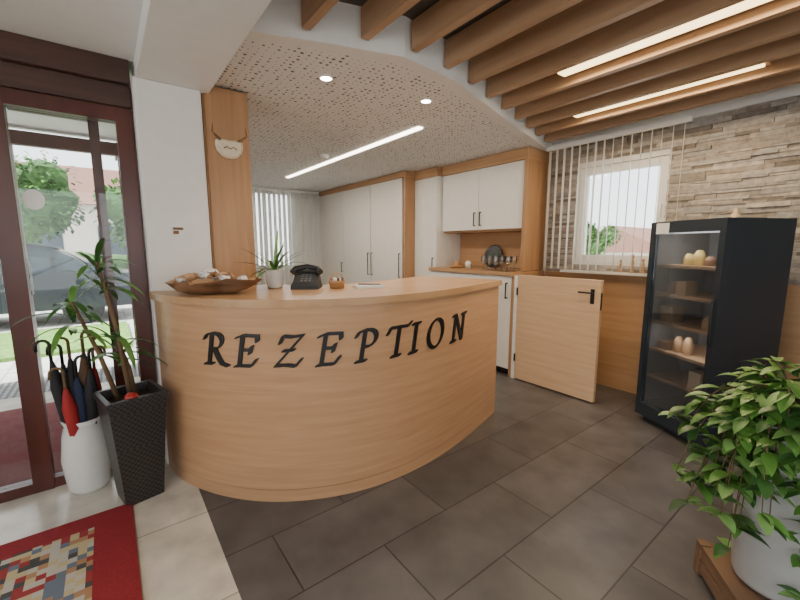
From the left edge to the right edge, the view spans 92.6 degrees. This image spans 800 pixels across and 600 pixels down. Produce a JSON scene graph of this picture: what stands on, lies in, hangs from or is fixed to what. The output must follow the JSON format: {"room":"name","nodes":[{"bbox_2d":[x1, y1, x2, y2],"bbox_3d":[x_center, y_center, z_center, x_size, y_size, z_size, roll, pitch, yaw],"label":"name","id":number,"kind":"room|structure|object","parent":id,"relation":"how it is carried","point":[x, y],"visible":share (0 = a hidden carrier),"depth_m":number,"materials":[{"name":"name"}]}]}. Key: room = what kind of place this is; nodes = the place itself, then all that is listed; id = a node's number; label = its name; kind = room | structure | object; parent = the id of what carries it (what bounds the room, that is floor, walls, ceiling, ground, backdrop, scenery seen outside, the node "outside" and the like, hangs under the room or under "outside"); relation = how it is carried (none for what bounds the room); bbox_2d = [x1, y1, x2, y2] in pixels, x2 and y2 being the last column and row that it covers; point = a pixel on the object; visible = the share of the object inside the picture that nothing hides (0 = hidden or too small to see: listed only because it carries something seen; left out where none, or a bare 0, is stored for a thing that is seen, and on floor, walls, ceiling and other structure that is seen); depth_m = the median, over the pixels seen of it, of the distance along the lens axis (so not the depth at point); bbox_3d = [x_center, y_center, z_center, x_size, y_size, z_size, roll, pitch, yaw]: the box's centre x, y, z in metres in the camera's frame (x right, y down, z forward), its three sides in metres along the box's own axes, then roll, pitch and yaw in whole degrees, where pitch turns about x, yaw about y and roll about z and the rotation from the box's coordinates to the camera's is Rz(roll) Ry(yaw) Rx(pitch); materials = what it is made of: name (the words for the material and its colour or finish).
{"room":"hotel lobby","nodes":[
{"label":"hotel lobby","id":0,"kind":"room"},
{"bbox_2d":[6,76,130,141],"bbox_3d":[-3.541,-1.442,2.180,3.540,0.150,1.950,-6,10,-37],"label":"ceiling","id":1,"kind":"structure","parent":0,"point":[16,120],"depth_m":3.36,"materials":[{"name":"white paint"}]},
{"bbox_2d":[0,0,142,75],"bbox_3d":[-1.133,-1.044,-1.085,3.370,0.270,6.200,-6,10,-37],"label":"ceiling","id":2,"kind":"structure","parent":0,"point":[106,27],"depth_m":1.81,"materials":[{"name":"white paint"}]},
{"bbox_2d":[0,30,131,109],"bbox_3d":[-2.872,-1.118,1.312,3.185,0.249,0.200,-6,10,-37],"label":"box","id":3,"kind":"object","parent":2,"relation":"attached to","point":[27,63],"depth_m":2.03,"materials":[{"name":"brown wood"}]},
{"bbox_2d":[9,129,139,391],"bbox_3d":[-4.055,-0.242,3.090,3.215,2.420,0.140,-6,10,-37],"label":"door frame","id":4,"kind":"structure","parent":0,"point":[17,137],"depth_m":3.57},
{"bbox_2d":[130,76,211,463],"bbox_3d":[-1.460,-0.129,2.534,0.350,2.350,0.310,-6,10,-37],"label":"wall","id":5,"kind":"structure","parent":0,"point":[167,118],"depth_m":2.32,"materials":[{"name":"white paint"}]},
{"bbox_2d":[172,226,184,234],"bbox_3d":[-1.368,-0.430,2.358,0.065,0.055,0.011,-6,10,-37],"label":"sign","id":6,"kind":"object","parent":5,"relation":"attached to","point":[176,230],"depth_m":2.35,"materials":[{"name":"white plastic"}]},
{"bbox_2d":[131,0,271,93],"bbox_3d":[0.311,-1.112,0.115,0.380,0.270,6.050,-6,10,-37],"label":"ceiling beam","id":7,"kind":"structure","parent":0,"point":[189,44],"depth_m":1.76,"materials":[{"name":"white paint"}]},
{"bbox_2d":[252,186,322,284],"bbox_3d":[-2.509,-0.915,6.801,3.550,2.720,0.150,-6,10,-37],"label":"wall","id":8,"kind":"structure","parent":0,"point":[318,196],"depth_m":7.24,"materials":[{"name":"white paint"}]},
{"bbox_2d":[255,189,293,267],"bbox_3d":[-2.403,-1.252,6.822,1.094,1.374,0.070,-6,10,-37],"label":"window","id":9,"kind":"structure","parent":8,"relation":"in","point":[255,189],"depth_m":6.89,"materials":[{"name":"white plastic"}]},
{"bbox_2d":[252,187,318,284],"bbox_3d":[-2.204,-0.806,6.829,1.650,2.295,0.087,-6,10,-37],"label":"vertical blinds","id":10,"kind":"object","parent":9,"relation":"attached to","point":[283,191],"visible":0.42,"depth_m":6.89,"materials":[{"name":"white fabric"}]},
{"bbox_2d":[115,0,510,160],"bbox_3d":[0.551,-1.658,2.671,3.930,0.100,10.200,-6,10,-37],"label":"ceiling","id":11,"kind":"structure","parent":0,"point":[422,5],"depth_m":1.99,"materials":[{"name":"brown paint"}]},
{"bbox_2d":[301,0,799,141],"bbox_3d":[1.999,-1.274,0.963,2.846,0.145,5.329,-6,10,-37],"label":"ceiling slats","id":12,"kind":"object","parent":11,"relation":"attached to","point":[520,48],"depth_m":2.17,"materials":[{"name":"brown wood"}]},
{"bbox_2d":[557,0,773,76],"bbox_3d":[1.378,-1.434,1.994,0.160,0.115,1.180,-6,10,-37],"label":"ceiling lamp","id":13,"kind":"object","parent":12,"relation":"attached to","point":[743,6],"visible":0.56,"depth_m":1.98,"materials":[{"name":"white plastic"}]},
{"bbox_2d":[574,61,771,117],"bbox_3d":[1.839,-1.542,2.766,0.160,0.115,1.220,-6,10,-37],"label":"ceiling lamp","id":14,"kind":"object","parent":12,"relation":"attached to","point":[766,63],"visible":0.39,"depth_m":2.64,"materials":[{"name":"white plastic"}]},
{"bbox_2d":[0,363,733,599],"bbox_3d":[-0.787,1.178,2.037,7.300,0.100,10.200,-6,10,-37],"label":"floor","id":15,"kind":"structure","parent":0,"point":[555,495],"depth_m":1.95,"materials":[{"name":"tile"}]},
{"bbox_2d":[0,402,62,486],"bbox_3d":[-3.028,1.041,2.607,1.950,0.012,1.450,-6,10,-37],"label":"entrance mat","id":16,"kind":"object","parent":15,"relation":"on","point":[14,456],"visible":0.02,"depth_m":2.69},
{"bbox_2d":[0,504,141,599],"bbox_3d":[-1.882,1.289,0.838,2.200,0.013,1.520,-6,10,-37],"label":"rug","id":17,"kind":"object","parent":15,"relation":"on","point":[93,557],"visible":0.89,"depth_m":1.69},
{"bbox_2d":[33,329,111,495],"bbox_3d":[-1.830,0.635,2.178,0.302,0.936,0.230,-6,10,-37],"label":"umbrella stand","id":18,"kind":"object","parent":15,"relation":"on","point":[85,461],"visible":0.83,"depth_m":2.13,"materials":[{"name":"white ceramic"}]},
{"bbox_2d":[0,87,156,503],"bbox_3d":[-2.868,0.096,1.478,3.185,2.199,0.191,-6,10,-37],"label":"door","id":19,"kind":"structure","parent":15,"relation":"on","point":[13,259],"depth_m":2.15,"materials":[{"name":"brown wood"}]},
{"bbox_2d":[10,238,168,505],"bbox_3d":[-1.597,0.402,2.017,0.433,1.442,0.624,7,10,40],"label":"potted palm","id":20,"kind":"object","parent":15,"relation":"on","point":[132,414],"visible":1,"depth_m":2.04,"materials":[{"name":"plant"}]},
{"bbox_2d":[201,86,256,284],"bbox_3d":[-1.286,-0.201,2.834,0.280,2.410,0.535,-6,10,-37],"label":"wood column","id":21,"kind":"structure","parent":15,"relation":"on","point":[229,184],"depth_m":2.53,"materials":[{"name":"brown wood"}]},
{"bbox_2d":[211,123,247,158],"bbox_3d":[-1.106,-1.022,2.481,0.221,0.197,0.051,-6,10,-37],"label":"plaque","id":22,"kind":"object","parent":21,"relation":"attached to","point":[228,149],"visible":1,"depth_m":2.48,"materials":[{"name":"beige wood"}]},
{"bbox_2d":[149,276,501,501],"bbox_3d":[-0.269,0.467,2.675,2.342,1.130,1.037,-6,10,-37],"label":"reception desk","id":23,"kind":"object","parent":15,"relation":"on","point":[284,394],"visible":0.98,"depth_m":2.13,"materials":[{"name":"brown wood"}]},
{"bbox_2d":[165,268,261,294],"bbox_3d":[-1.089,-0.109,2.200,0.552,0.143,0.298,1,8,5],"label":"bowl","id":24,"kind":"object","parent":23,"relation":"on","point":[211,281],"visible":1,"depth_m":2.15,"materials":[{"name":"brown wood"}]},
{"bbox_2d":[233,230,303,287],"bbox_3d":[-0.817,-0.272,2.457,0.411,0.393,0.489,0,8,-1],"label":"spider plant","id":25,"kind":"object","parent":23,"relation":"on","point":[274,275],"visible":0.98,"depth_m":2.46,"materials":[{"name":"green plant"}]},
{"bbox_2d":[290,264,322,289],"bbox_3d":[-0.605,-0.154,2.473,0.212,0.156,0.170,0,8,-2],"label":"desk telephone","id":26,"kind":"object","parent":23,"relation":"on","point":[307,276],"visible":1,"depth_m":2.46,"materials":[{"name":"black plastic"}]},
{"bbox_2d":[328,272,344,288],"bbox_3d":[-0.411,-0.130,2.486,0.112,0.104,0.112,-6,10,-37],"label":"basket","id":27,"kind":"object","parent":23,"relation":"on","point":[334,282],"visible":1,"depth_m":2.45,"materials":[{"name":"wicker"}]},
{"bbox_2d":[353,284,384,288],"bbox_3d":[-0.207,-0.095,2.522,0.180,0.026,0.120,-3,9,-22],"label":"notepad","id":28,"kind":"object","parent":23,"relation":"on","point":[359,286],"visible":1,"depth_m":2.49,"materials":[{"name":"white paper"}]},
{"bbox_2d":[319,171,414,284],"bbox_3d":[-0.494,-0.729,6.571,0.654,2.415,2.660,-6,10,-37],"label":"closet","id":29,"kind":"object","parent":15,"relation":"on","point":[368,226],"visible":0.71,"depth_m":6.00,"materials":[{"name":"white wood"}]},
{"bbox_2d":[414,167,460,276],"bbox_3d":[0.517,-0.562,5.385,0.504,2.415,0.460,-6,10,-37],"label":"tall cabinet","id":30,"kind":"object","parent":15,"relation":"on","point":[434,247],"visible":0.57,"depth_m":5.16,"materials":[{"name":"white wood"}]},
{"bbox_2d":[428,266,544,376],"bbox_3d":[0.996,0.180,4.716,0.595,1.130,1.320,-6,10,-37],"label":"base cabinet","id":31,"kind":"object","parent":15,"relation":"on","point":[506,290],"visible":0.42,"depth_m":4.15,"materials":[{"name":"white wood"}]},
{"bbox_2d":[450,261,470,267],"bbox_3d":[0.755,-0.454,4.841,0.180,0.090,0.280,-6,10,-37],"label":"cups","id":32,"kind":"object","parent":31,"relation":"on","point":[456,264],"visible":0.96,"depth_m":4.81,"materials":[{"name":"ceramic"}]},
{"bbox_2d":[484,245,501,266],"bbox_3d":[1.166,-0.549,4.789,0.060,0.276,0.280,-6,10,-37],"label":"round tray","id":33,"kind":"object","parent":31,"relation":"on","point":[494,250],"visible":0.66,"depth_m":4.78,"materials":[{"name":"black metal"}]},
{"bbox_2d":[481,255,516,271],"bbox_3d":[1.092,-0.407,4.236,0.168,0.165,0.400,-6,10,-37],"label":"glasses","id":34,"kind":"object","parent":31,"relation":"on","point":[505,257],"visible":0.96,"depth_m":4.22,"materials":[{"name":"clear glass"}]},
{"bbox_2d":[510,275,603,402],"bbox_3d":[1.445,0.336,3.680,0.103,1.110,0.887,-6,10,-37],"label":"gate","id":35,"kind":"object","parent":15,"relation":"on","point":[557,320],"visible":1,"depth_m":3.63,"materials":[{"name":"brown wood"}]},
{"bbox_2d":[635,217,796,448],"bbox_3d":[2.256,0.218,2.829,0.586,1.580,0.570,-2,8,-11],"label":"fridge","id":36,"kind":"object","parent":15,"relation":"on","point":[716,292],"visible":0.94,"depth_m":2.64,"materials":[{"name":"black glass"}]},
{"bbox_2d":[727,208,740,216],"bbox_3d":[2.355,-0.606,2.707,0.070,0.085,0.103,-6,10,-37],"label":"figurine","id":37,"kind":"object","parent":36,"relation":"on","point":[735,213],"visible":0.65,"depth_m":2.68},
{"bbox_2d":[693,538,769,599],"bbox_3d":[1.409,1.136,1.457,0.350,0.145,0.350,2,8,15],"label":"wooden plant stand","id":38,"kind":"object","parent":15,"relation":"on","point":[719,574],"visible":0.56,"depth_m":1.51,"materials":[{"name":"brown wood"}]},
{"bbox_2d":[658,356,799,599],"bbox_3d":[1.404,0.652,1.391,0.744,0.827,0.677,-3,9,-21],"label":"potted ficus","id":39,"kind":"object","parent":38,"relation":"on","point":[760,423],"visible":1,"depth_m":1.34,"materials":[{"name":"plant"}]},
{"bbox_2d":[214,0,551,191],"bbox_3d":[-0.823,-1.780,4.619,3.350,0.200,5.140,-6,10,-37],"label":"ceiling","id":40,"kind":"structure","parent":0,"point":[295,117],"depth_m":2.88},
{"bbox_2d":[319,154,327,158],"bbox_3d":[-0.858,-1.611,4.298,0.100,0.045,0.100,-6,10,-37],"label":"smoke detector","id":41,"kind":"object","parent":40,"relation":"attached to","point":[322,156],"visible":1,"depth_m":4.26,"materials":[{"name":"white plastic"}]},
{"bbox_2d":[319,74,333,81],"bbox_3d":[-0.451,-1.354,2.334,0.090,0.008,0.090,-6,10,-37],"label":"recessed light","id":42,"kind":"object","parent":40,"relation":"in","point":[324,77],"visible":1,"depth_m":2.33,"materials":[{"name":"white plastic"}]},
{"bbox_2d":[286,126,422,177],"bbox_3d":[-0.748,-1.656,4.497,0.050,0.012,3.050,-6,10,-37],"label":"ceiling light strip","id":43,"kind":"object","parent":40,"relation":"attached to","point":[415,129],"depth_m":4.02,"materials":[{"name":"white plastic"}]},
{"bbox_2d":[245,30,545,150],"bbox_3d":[0.548,-1.434,2.888,3.378,0.004,0.447,-8,11,-44],"label":"trim","id":44,"kind":"structure","parent":40,"relation":"attached to","point":[403,61],"depth_m":2.12,"materials":[{"name":"white paint"}]},
{"bbox_2d":[420,98,431,103],"bbox_3d":[0.183,-1.406,2.703,0.090,0.008,0.090,-6,10,-37],"label":"recessed light","id":45,"kind":"object","parent":40,"relation":"in","point":[424,100],"visible":1,"depth_m":2.70,"materials":[{"name":"white plastic"}]},
{"bbox_2d":[472,83,799,276],"bbox_3d":[2.033,-0.518,3.975,0.200,2.720,10.200,-6,10,-37],"label":"wall","id":46,"kind":"structure","parent":0,"point":[792,90],"depth_m":3.37,"materials":[{"name":"white paint"}]},
{"bbox_2d":[442,146,548,270],"bbox_3d":[1.086,-1.030,4.634,0.424,1.280,1.290,-6,10,-37],"label":"upper cabinet","id":47,"kind":"object","parent":46,"relation":"attached to","point":[499,199],"visible":0.93,"depth_m":4.35,"materials":[{"name":"white wood"}]},
{"bbox_2d":[560,269,646,276],"bbox_3d":[2.023,-0.262,3.717,0.090,0.025,0.950,-6,10,-37],"label":"window sill","id":48,"kind":"structure","parent":46,"relation":"attached to","point":[561,270],"depth_m":3.70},
{"bbox_2d":[617,254,644,272],"bbox_3d":[2.156,-0.339,3.556,0.048,0.170,0.238,-6,10,-37],"label":"figurines","id":49,"kind":"object","parent":48,"relation":"on","point":[633,256],"visible":0.83,"depth_m":3.54},
{"bbox_2d":[575,155,669,262],"bbox_3d":[2.125,-0.839,3.709,0.100,0.944,0.794,-6,10,-37],"label":"window","id":50,"kind":"structure","parent":46,"relation":"in","point":[664,161],"depth_m":3.72,"materials":[{"name":"white plastic"}]},
{"bbox_2d":[543,116,692,271],"bbox_3d":[1.921,-0.900,3.587,0.073,1.245,1.250,-6,10,-37],"label":"vertical blinds","id":51,"kind":"object","parent":50,"relation":"attached to","point":[685,120],"visible":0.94,"depth_m":3.66,"materials":[{"name":"white fabric"}]},
{"bbox_2d":[545,271,799,393],"bbox_3d":[3.275,0.527,2.266,0.060,1.125,5.370,-6,10,-37],"label":"wainscot","id":52,"kind":"structure","parent":46,"relation":"attached to","point":[623,300],"depth_m":3.68,"materials":[{"name":"brown wood"}]},
{"bbox_2d":[545,95,799,284],"bbox_3d":[3.279,-0.685,2.111,0.034,1.318,5.390,-6,10,-37],"label":"cladding","id":53,"kind":"object","parent":46,"relation":"attached to","point":[731,159],"visible":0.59,"depth_m":3.03,"materials":[{"name":"beige stone"}]},
{"label":"outside","id":54,"kind":"structure","parent":0,"visible":0},
{"bbox_2d":[0,255,289,383],"bbox_3d":[0.000,1.495,0.210,80.000,0.180,120.000,-6,10,-37],"label":"ground","id":55,"kind":"structure","parent":54,"point":[8,373],"depth_m":6.83,"materials":[{"name":"grey concrete"}]},
{"bbox_2d":[14,150,86,243],"bbox_3d":[-9.220,-1.789,9.327,2.553,3.860,2.523,-6,10,-37],"label":"tree","id":56,"kind":"object","parent":55,"relation":"on","point":[44,176],"visible":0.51,"depth_m":9.35,"materials":[{"name":"green plant"}]},
{"bbox_2d":[0,243,131,323],"bbox_3d":[-7.281,-0.278,6.867,4.300,1.480,1.710,-6,10,-37],"label":"parked car","id":57,"kind":"object","parent":55,"relation":"on","point":[51,286],"visible":0.43,"depth_m":6.78,"materials":[{"name":"paint"}]},
{"bbox_2d":[0,321,132,362],"bbox_3d":[-7.714,0.871,3.827,8.200,0.050,2.000,-6,10,-37],"label":"lawn","id":58,"kind":"structure","parent":55,"relation":"on","point":[6,346],"depth_m":5.61,"materials":[{"name":"green plant"}]},
{"bbox_2d":[17,161,126,254],"bbox_3d":[-18.175,-3.898,18.470,18.800,5.420,9.000,-6,10,-37],"label":"neighbouring house","id":59,"kind":"structure","parent":55,"relation":"on","point":[86,236],"depth_m":16.98,"materials":[{"name":"paint"}]},
{"bbox_2d":[75,251,127,268],"bbox_3d":[-10.349,-0.633,10.539,11.728,1.402,1.699,-6,10,-37],"label":"hedge","id":60,"kind":"object","parent":55,"relation":"on","point":[121,264],"visible":0.04,"depth_m":11.43,"materials":[{"name":"green plant"}]},
{"bbox_2d":[87,177,125,248],"bbox_3d":[-6.689,-1.455,9.775,1.945,3.076,2.069,-6,10,-37],"label":"tree","id":61,"kind":"object","parent":55,"relation":"on","point":[113,194],"visible":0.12,"depth_m":8.94,"materials":[{"name":"green plant"}]},
{"bbox_2d":[585,222,621,254],"bbox_3d":[7.489,-1.865,14.944,1.566,2.455,1.900,-6,10,-37],"label":"tree","id":62,"kind":"object","parent":55,"relation":"on","point":[611,230],"visible":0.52,"depth_m":14.53,"materials":[{"name":"green plant"}]},
{"bbox_2d":[601,226,650,255],"bbox_3d":[21.077,-5.009,34.636,8.800,3.120,9.000,-6,10,-37],"label":"neighbouring house","id":63,"kind":"structure","parent":55,"relation":"on","point":[638,234],"depth_m":31.14,"materials":[{"name":"paint"}]}
]}

